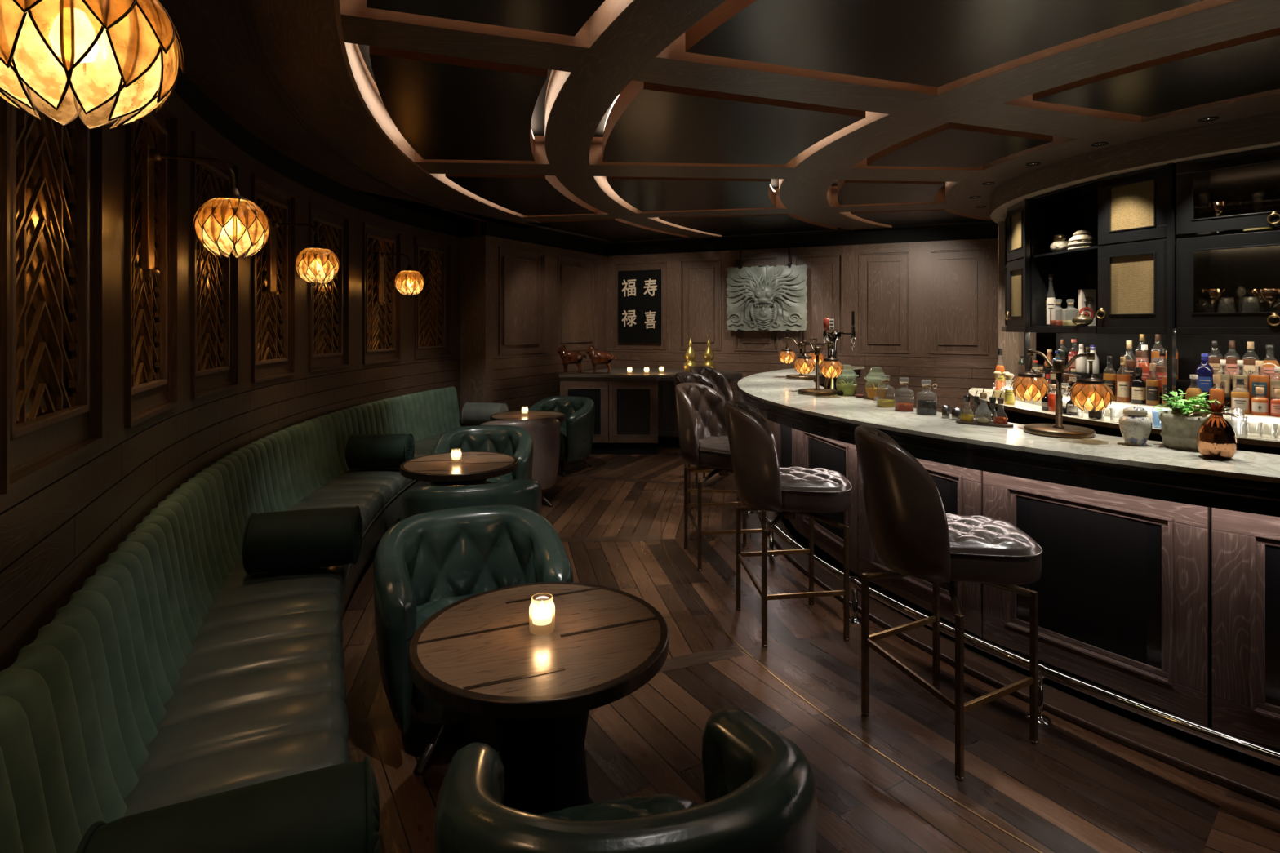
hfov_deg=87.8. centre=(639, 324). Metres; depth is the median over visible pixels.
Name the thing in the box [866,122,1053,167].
ceiling panel
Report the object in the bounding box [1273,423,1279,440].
tumbler
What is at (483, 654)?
cocktail table
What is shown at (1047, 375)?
liquor bottle
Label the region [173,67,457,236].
trim
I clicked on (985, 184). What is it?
recessed light
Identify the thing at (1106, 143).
recessed light
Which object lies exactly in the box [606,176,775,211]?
ceiling panel
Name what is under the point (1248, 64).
ceiling panel
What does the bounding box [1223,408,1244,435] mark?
tumbler
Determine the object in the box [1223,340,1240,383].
liquor bottle
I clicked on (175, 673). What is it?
banquette
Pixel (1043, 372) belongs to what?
liquor bottle
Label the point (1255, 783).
base
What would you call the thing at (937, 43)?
ceiling panel
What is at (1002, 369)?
liquor bottle
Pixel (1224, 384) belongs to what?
liquor bottle
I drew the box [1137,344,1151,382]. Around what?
liquor bottle
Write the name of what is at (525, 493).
tub chair
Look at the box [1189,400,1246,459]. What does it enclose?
pineapple
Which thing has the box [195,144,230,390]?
screen
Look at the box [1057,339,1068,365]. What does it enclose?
liquor bottle
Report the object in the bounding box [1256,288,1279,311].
martini glass
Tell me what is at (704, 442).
bar stool
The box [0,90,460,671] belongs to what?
wall
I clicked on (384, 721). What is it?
trim
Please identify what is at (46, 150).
grille
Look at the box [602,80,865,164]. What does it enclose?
ceiling panel
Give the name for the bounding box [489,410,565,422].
cocktail table
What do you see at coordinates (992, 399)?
bottle
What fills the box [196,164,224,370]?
grille
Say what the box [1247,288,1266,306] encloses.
martini glass
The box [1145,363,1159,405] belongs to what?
liquor bottle
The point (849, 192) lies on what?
ceiling panel
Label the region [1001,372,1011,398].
liquor bottle
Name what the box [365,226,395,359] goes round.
screen
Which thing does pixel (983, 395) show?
bottle
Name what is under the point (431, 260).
grille
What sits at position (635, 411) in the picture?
sideboard
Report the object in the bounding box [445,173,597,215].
ceiling panel
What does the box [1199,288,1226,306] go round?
martini glass
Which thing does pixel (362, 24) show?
cross beam
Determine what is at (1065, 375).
liquor bottle
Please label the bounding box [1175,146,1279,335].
bar cabinet
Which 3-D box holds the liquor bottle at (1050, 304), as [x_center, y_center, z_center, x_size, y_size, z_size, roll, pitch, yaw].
[3.101,-0.190,5.019,0.068,0.393,0.069,0,0,0]
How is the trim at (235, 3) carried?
attached to the wall at (64, 510)
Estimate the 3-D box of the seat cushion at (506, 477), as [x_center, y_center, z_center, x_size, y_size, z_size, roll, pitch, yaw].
[-1.168,1.258,4.935,0.524,0.284,0.500,0,0,-4]
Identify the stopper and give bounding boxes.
[836,390,843,395]
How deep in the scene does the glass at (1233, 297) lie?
3.88 m
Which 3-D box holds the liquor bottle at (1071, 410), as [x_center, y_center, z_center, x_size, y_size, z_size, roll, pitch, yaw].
[2.881,0.526,4.423,0.081,0.148,0.081,0,0,0]
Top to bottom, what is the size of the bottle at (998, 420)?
0.152 m
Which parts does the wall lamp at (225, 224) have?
arm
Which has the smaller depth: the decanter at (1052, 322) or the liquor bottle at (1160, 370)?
the liquor bottle at (1160, 370)
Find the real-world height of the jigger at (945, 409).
0.062 m
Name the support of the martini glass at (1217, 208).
on the bar cabinet at (1230, 259)
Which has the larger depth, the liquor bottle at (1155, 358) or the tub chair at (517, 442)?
the tub chair at (517, 442)
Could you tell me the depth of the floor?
2.53 m
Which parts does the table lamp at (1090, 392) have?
arm, arm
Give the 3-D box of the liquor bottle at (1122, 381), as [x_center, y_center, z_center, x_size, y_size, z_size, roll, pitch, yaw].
[3.157,0.357,4.344,0.077,0.295,0.077,0,0,0]
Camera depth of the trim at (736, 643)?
2.52 m
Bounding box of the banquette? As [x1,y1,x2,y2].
[0,386,462,852]
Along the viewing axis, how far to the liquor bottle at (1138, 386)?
4.23 m
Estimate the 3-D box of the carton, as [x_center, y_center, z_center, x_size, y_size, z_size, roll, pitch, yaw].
[3.199,-0.123,4.776,0.108,0.260,0.073,0,0,15]
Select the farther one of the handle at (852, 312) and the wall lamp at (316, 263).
the handle at (852, 312)
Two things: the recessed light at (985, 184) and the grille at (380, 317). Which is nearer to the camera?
the recessed light at (985, 184)
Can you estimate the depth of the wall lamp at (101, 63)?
0.90 m
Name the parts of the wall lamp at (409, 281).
arm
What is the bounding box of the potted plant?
[1151,389,1226,417]
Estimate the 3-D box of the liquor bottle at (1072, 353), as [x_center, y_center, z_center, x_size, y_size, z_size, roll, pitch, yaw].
[3.349,0.232,5.128,0.087,0.245,0.087,0,0,0]
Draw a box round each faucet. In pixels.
[822,330,827,342]
[850,325,855,351]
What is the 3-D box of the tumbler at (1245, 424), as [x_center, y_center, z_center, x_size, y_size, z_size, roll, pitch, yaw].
[3.247,0.557,3.521,0.072,0.085,0.072,0,0,0]
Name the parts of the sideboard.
door frame, door panel, door panel, door frame, panel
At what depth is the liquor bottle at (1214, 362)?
4.04 m
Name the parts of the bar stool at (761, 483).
leg, backrest, leg, leg, seat, leg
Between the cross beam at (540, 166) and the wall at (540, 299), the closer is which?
the cross beam at (540, 166)
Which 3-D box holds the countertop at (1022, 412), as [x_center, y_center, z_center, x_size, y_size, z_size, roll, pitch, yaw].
[3.505,1.075,4.481,1.437,0.950,3.943,0,0,-18]
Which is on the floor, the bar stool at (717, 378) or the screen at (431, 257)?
the bar stool at (717, 378)
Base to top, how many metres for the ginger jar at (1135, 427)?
0.153 m
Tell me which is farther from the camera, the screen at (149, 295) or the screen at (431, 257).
the screen at (431, 257)
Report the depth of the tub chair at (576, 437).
6.95 m
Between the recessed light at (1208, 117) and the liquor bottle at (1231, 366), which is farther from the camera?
the liquor bottle at (1231, 366)
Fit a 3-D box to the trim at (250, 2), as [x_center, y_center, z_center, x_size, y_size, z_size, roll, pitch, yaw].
[-1.293,-1.141,3.296,0.955,0.018,8.048,0,0,-12]
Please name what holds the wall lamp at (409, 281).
attached to the screen at (380, 320)
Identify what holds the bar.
on the floor
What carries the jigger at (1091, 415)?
on the countertop at (1022, 412)
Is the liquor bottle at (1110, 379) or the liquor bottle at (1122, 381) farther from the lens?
the liquor bottle at (1110, 379)
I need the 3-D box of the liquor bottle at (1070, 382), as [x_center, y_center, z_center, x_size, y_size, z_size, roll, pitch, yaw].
[3.074,0.453,4.755,0.065,0.104,0.065,0,0,0]
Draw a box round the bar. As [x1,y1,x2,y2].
[773,377,1279,776]
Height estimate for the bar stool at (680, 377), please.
1.144 m
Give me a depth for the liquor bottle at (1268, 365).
3.83 m
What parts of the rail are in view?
post, post, post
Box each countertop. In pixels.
[737,365,1279,517]
[968,387,1279,454]
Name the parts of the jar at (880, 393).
lid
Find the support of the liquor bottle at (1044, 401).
on the countertop at (1022, 412)
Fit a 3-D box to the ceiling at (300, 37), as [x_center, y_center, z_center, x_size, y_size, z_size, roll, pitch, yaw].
[0.443,-1.247,5.042,14.193,0.216,19.508,0,0,-28]
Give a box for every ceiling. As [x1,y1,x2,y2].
[158,0,1279,256]
[357,44,837,188]
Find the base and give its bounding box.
[759,511,1279,808]
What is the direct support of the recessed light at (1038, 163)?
in the ceiling at (300, 37)
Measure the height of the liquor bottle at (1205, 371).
0.255 m
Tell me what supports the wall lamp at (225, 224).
attached to the screen at (149, 295)
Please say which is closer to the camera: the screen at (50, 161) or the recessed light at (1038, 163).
the screen at (50, 161)
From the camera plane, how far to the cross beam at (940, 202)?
6.67 m
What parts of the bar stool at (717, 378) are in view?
leg, backrest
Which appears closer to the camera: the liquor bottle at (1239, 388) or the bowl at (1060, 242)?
the liquor bottle at (1239, 388)
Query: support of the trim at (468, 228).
attached to the wall at (473, 248)
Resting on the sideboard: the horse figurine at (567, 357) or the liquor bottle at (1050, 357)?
the horse figurine at (567, 357)
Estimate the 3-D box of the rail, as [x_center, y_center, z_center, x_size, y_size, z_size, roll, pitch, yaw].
[2.027,1.437,3.771,1.987,0.226,7.146,0,0,-21]
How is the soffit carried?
attached to the ceiling at (537, 124)
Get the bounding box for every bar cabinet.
[1001,216,1009,331]
[1004,198,1031,372]
[1096,162,1177,408]
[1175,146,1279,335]
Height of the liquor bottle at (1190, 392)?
0.205 m
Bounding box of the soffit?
[991,111,1279,218]
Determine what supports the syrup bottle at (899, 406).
on the countertop at (1247, 482)
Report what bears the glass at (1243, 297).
in the bar cabinet at (1230, 259)
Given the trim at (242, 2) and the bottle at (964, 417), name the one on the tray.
the bottle at (964, 417)
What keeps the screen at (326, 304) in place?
attached to the wall at (64, 510)
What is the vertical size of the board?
1.010 m
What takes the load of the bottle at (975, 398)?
on the tray
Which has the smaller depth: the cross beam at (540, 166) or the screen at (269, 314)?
the screen at (269, 314)
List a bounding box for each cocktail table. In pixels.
[400,451,518,485]
[408,582,668,814]
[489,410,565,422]
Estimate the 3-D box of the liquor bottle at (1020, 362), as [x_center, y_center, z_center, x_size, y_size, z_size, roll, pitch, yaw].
[3.408,0.316,5.923,0.072,0.078,0.072,0,0,0]
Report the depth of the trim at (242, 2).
3.30 m
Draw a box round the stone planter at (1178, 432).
[1158,410,1231,451]
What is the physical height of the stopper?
0.036 m
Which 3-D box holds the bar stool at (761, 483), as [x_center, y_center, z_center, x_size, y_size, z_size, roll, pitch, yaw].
[0.759,0.980,3.448,0.639,1.138,0.559,0,0,10]
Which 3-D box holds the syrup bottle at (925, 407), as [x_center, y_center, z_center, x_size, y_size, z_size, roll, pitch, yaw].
[1.540,0.387,3.565,0.107,0.186,0.096,0,0,0]
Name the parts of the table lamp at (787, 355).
arm, arm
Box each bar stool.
[674,372,740,506]
[675,382,765,571]
[689,365,733,493]
[724,400,852,647]
[853,425,1042,781]
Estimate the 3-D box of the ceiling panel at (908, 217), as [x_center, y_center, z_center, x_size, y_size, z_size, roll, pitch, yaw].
[2.948,-1.205,7.123,1.632,0.130,0.871,0,0,-39]
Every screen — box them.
[9,103,89,470]
[132,107,167,413]
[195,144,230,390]
[255,182,288,376]
[311,208,343,367]
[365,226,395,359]
[417,240,446,355]
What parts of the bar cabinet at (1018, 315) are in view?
door frame, door frame, panel, panel, rail, post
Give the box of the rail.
[746,505,1279,766]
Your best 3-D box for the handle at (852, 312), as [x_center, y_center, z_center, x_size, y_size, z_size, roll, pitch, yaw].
[1.557,-0.045,4.860,0.024,0.110,0.024,0,0,0]
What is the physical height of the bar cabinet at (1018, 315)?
1.479 m
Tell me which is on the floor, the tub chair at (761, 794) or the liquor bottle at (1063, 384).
the tub chair at (761, 794)
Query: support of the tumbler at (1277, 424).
on the countertop at (1022, 412)
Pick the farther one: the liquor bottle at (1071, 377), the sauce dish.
the liquor bottle at (1071, 377)
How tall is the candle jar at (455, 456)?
0.088 m
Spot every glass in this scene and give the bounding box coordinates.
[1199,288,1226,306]
[1205,201,1230,233]
[1217,297,1236,311]
[1240,297,1262,311]
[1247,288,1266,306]
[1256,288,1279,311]
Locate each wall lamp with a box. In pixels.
[0,0,185,130]
[141,143,271,277]
[266,218,339,296]
[377,250,424,305]
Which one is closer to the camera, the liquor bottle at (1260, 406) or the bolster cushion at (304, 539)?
the bolster cushion at (304, 539)
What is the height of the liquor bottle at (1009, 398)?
0.230 m
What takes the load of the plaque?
attached to the wall at (926, 313)
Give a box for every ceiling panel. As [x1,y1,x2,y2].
[366,0,604,36]
[368,45,547,160]
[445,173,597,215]
[528,218,688,241]
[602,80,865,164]
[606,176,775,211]
[658,213,837,235]
[684,0,1203,87]
[837,179,945,204]
[850,208,991,226]
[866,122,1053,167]
[1032,27,1279,116]
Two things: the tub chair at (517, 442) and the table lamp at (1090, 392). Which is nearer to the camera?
the table lamp at (1090, 392)
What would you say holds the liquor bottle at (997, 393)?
on the countertop at (1022, 412)
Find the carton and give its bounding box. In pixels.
[1077,288,1096,325]
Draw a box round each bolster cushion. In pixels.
[75,755,380,852]
[242,505,362,574]
[345,433,414,468]
[462,402,508,425]
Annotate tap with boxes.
[822,311,855,391]
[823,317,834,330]
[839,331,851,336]
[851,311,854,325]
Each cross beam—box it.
[340,0,1141,138]
[414,135,982,182]
[522,184,952,221]
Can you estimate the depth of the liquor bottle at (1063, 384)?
4.82 m
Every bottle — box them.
[876,374,894,407]
[894,377,913,411]
[915,383,937,415]
[960,390,973,422]
[972,391,980,417]
[973,386,992,423]
[988,391,996,422]
[992,371,1002,399]
[993,391,1007,424]
[995,347,1005,391]
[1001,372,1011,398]
[1004,373,1015,404]
[1017,355,1023,364]
[1031,360,1040,372]
[1036,366,1045,378]
[1041,389,1048,410]
[1044,349,1053,368]
[1045,274,1055,325]
[1045,373,1052,391]
[1046,384,1062,411]
[1049,368,1056,381]
[1052,351,1062,364]
[1055,375,1066,394]
[1055,382,1068,413]
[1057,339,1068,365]
[1062,367,1071,382]
[1064,380,1072,395]
[1066,392,1080,415]
[1067,338,1078,370]
[1068,368,1077,383]
[1075,343,1087,373]
[1086,345,1098,373]
[1102,355,1115,400]
[1115,356,1130,402]
[1121,340,1137,390]
[1130,367,1146,404]
[1135,333,1149,367]
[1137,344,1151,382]
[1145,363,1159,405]
[1151,334,1165,378]
[1155,348,1166,392]
[1161,359,1166,406]
[1165,347,1178,380]
[1185,374,1202,408]
[1195,353,1213,396]
[1208,340,1223,374]
[1208,374,1225,410]
[1214,359,1231,397]
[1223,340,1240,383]
[1230,378,1250,413]
[1231,360,1248,392]
[1241,341,1259,375]
[1248,360,1270,399]
[1250,386,1269,415]
[1259,344,1279,380]
[1269,366,1279,399]
[1269,388,1279,417]
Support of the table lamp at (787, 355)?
on the countertop at (1247, 482)
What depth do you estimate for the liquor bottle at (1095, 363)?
4.81 m
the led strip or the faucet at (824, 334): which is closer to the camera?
the led strip
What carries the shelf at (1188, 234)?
attached to the bar cabinet at (1230, 259)
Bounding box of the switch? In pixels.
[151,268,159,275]
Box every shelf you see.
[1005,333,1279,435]
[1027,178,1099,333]
[1031,245,1097,257]
[1180,227,1279,238]
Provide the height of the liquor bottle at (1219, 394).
0.212 m
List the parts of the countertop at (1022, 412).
cabinet door, cabinet door, cabinet door, cabinet door, cabinet door, cabinet door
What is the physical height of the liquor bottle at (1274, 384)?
0.194 m
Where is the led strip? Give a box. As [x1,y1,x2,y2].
[604,95,618,128]
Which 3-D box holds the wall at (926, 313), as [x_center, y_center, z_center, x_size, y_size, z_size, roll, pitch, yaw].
[2.285,0.105,8.365,5.977,2.890,0.154,0,0,24]
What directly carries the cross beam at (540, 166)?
attached to the ceiling at (537, 124)
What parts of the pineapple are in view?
crown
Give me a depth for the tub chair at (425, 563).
2.71 m
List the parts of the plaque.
hanging rod, hanging rod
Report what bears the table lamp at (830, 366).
on the countertop at (1247, 482)
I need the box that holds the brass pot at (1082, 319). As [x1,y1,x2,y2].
[1071,311,1093,325]
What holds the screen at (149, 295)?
attached to the wall at (64, 510)
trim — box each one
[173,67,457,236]
[231,0,480,221]
[240,0,483,221]
[248,0,486,221]
[348,473,744,735]
[457,220,493,236]
[481,221,604,255]
[607,224,998,256]
[661,473,1042,852]
[990,141,1279,223]
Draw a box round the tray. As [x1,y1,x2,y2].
[955,419,1013,427]
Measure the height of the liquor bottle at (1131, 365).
0.325 m
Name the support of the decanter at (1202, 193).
on the bar cabinet at (1230, 259)
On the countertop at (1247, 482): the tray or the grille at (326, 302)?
the tray
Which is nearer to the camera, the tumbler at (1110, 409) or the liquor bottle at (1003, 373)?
the tumbler at (1110, 409)
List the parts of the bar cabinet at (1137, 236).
ring handle, panel, panel, door frame, door frame, rail, post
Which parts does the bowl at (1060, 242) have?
lid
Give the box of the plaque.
[725,234,807,332]
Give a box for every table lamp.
[777,337,824,379]
[792,340,844,395]
[1009,349,1114,438]
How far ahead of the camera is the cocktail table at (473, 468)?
4.25 m
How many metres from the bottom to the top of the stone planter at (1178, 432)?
0.132 m
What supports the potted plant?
on the stone planter at (1178, 432)
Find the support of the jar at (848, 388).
on the countertop at (1247, 482)
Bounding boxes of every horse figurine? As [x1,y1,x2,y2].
[557,345,586,373]
[585,345,615,373]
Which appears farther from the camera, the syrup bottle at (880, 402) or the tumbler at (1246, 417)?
the syrup bottle at (880, 402)
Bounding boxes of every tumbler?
[1109,408,1124,422]
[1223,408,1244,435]
[1229,415,1248,437]
[1244,421,1262,439]
[1259,422,1278,440]
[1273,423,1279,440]
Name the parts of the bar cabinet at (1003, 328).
rail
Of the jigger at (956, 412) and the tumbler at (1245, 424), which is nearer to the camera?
the jigger at (956, 412)
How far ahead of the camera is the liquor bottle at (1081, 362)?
4.92 m
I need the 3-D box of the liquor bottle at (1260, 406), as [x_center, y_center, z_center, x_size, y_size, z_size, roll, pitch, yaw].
[3.473,0.428,3.726,0.079,0.154,0.079,0,0,0]
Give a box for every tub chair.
[373,504,573,774]
[400,479,542,520]
[430,425,533,485]
[433,707,817,852]
[480,417,560,506]
[524,395,594,476]
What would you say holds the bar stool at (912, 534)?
on the floor
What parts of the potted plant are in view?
pot, stem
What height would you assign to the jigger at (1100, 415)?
0.088 m
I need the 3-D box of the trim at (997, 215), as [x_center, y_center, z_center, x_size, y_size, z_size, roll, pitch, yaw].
[3.816,-0.977,4.929,1.838,0.006,4.299,0,0,0]
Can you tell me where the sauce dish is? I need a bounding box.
[853,394,866,397]
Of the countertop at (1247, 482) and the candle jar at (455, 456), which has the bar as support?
the countertop at (1247, 482)
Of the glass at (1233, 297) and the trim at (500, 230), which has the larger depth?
the trim at (500, 230)
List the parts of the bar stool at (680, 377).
leg, backrest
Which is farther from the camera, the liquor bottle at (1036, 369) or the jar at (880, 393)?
the liquor bottle at (1036, 369)
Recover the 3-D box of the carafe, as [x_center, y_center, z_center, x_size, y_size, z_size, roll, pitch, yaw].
[3.527,-0.641,3.797,0.140,0.220,0.140,0,0,0]
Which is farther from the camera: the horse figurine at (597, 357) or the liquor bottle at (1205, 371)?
the horse figurine at (597, 357)
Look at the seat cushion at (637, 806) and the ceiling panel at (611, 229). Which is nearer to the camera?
the seat cushion at (637, 806)
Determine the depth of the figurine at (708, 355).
8.12 m
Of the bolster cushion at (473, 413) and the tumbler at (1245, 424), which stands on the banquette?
the bolster cushion at (473, 413)
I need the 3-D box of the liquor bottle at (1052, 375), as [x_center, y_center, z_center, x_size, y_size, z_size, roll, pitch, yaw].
[3.175,0.371,5.099,0.061,0.116,0.061,0,0,0]
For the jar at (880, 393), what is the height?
0.209 m
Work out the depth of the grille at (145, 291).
2.52 m
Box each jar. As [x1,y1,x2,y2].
[452,451,460,460]
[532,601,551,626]
[835,364,857,395]
[862,366,889,399]
[1118,405,1152,445]
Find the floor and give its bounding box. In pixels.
[342,446,1279,852]
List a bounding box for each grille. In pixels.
[16,108,77,422]
[132,120,159,386]
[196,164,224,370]
[257,199,283,360]
[313,220,339,354]
[368,236,391,350]
[419,248,443,346]
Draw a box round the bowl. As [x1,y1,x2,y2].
[1205,201,1230,217]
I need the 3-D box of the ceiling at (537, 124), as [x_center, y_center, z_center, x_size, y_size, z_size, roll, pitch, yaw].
[3.500,-1.370,5.000,17.000,0.060,14.000,0,0,0]
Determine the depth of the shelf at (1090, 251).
4.89 m
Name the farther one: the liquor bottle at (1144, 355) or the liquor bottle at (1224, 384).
the liquor bottle at (1144, 355)
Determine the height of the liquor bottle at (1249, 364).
0.255 m
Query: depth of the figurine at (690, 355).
8.13 m
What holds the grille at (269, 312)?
attached to the screen at (269, 314)
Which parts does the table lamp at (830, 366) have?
arm, arm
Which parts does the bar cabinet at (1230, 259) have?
rail, door frame, door frame, ring handle, ring handle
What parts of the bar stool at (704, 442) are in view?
leg, backrest, leg, seat, leg, leg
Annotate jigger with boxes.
[941,405,950,418]
[951,408,964,420]
[1088,408,1095,419]
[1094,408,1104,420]
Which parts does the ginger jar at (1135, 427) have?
lid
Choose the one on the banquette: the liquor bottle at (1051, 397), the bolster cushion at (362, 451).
the bolster cushion at (362, 451)
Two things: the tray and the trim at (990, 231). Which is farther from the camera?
the trim at (990, 231)
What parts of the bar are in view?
frame, frame, frame, frame, frame, frame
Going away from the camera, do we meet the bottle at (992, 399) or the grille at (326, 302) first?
the bottle at (992, 399)
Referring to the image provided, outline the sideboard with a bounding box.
[559,367,742,454]
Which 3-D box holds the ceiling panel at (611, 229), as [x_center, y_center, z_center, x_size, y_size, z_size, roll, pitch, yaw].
[-0.325,-1.205,8.069,1.039,0.130,2.071,0,0,29]
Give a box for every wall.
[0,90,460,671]
[458,235,493,426]
[475,221,606,411]
[606,238,1055,433]
[997,221,1035,380]
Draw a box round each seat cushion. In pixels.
[484,471,512,484]
[539,794,698,821]
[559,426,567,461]
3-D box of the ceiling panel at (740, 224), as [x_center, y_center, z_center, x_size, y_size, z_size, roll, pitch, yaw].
[1.284,-1.205,7.559,1.659,0.130,1.603,0,0,24]
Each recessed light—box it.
[982,182,995,185]
[1026,162,1040,165]
[1091,142,1108,146]
[1197,116,1218,122]
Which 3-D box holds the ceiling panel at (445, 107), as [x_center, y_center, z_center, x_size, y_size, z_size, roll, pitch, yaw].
[-0.976,-1.205,3.756,0.815,0.130,1.814,0,0,-11]
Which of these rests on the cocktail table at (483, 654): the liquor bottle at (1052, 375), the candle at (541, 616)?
the candle at (541, 616)
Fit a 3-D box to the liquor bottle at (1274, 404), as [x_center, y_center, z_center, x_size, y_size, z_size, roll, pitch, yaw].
[3.521,0.429,3.665,0.075,0.150,0.075,0,0,0]
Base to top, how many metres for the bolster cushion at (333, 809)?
0.256 m
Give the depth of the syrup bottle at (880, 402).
3.88 m
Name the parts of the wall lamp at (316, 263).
arm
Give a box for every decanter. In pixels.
[1049,298,1066,325]
[1062,298,1079,325]
[1194,192,1213,235]
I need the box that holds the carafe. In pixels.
[1242,191,1272,231]
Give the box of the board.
[618,269,661,342]
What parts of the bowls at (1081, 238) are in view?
lid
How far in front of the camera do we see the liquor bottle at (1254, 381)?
3.78 m
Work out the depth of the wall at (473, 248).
7.35 m
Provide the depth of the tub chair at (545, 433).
5.61 m

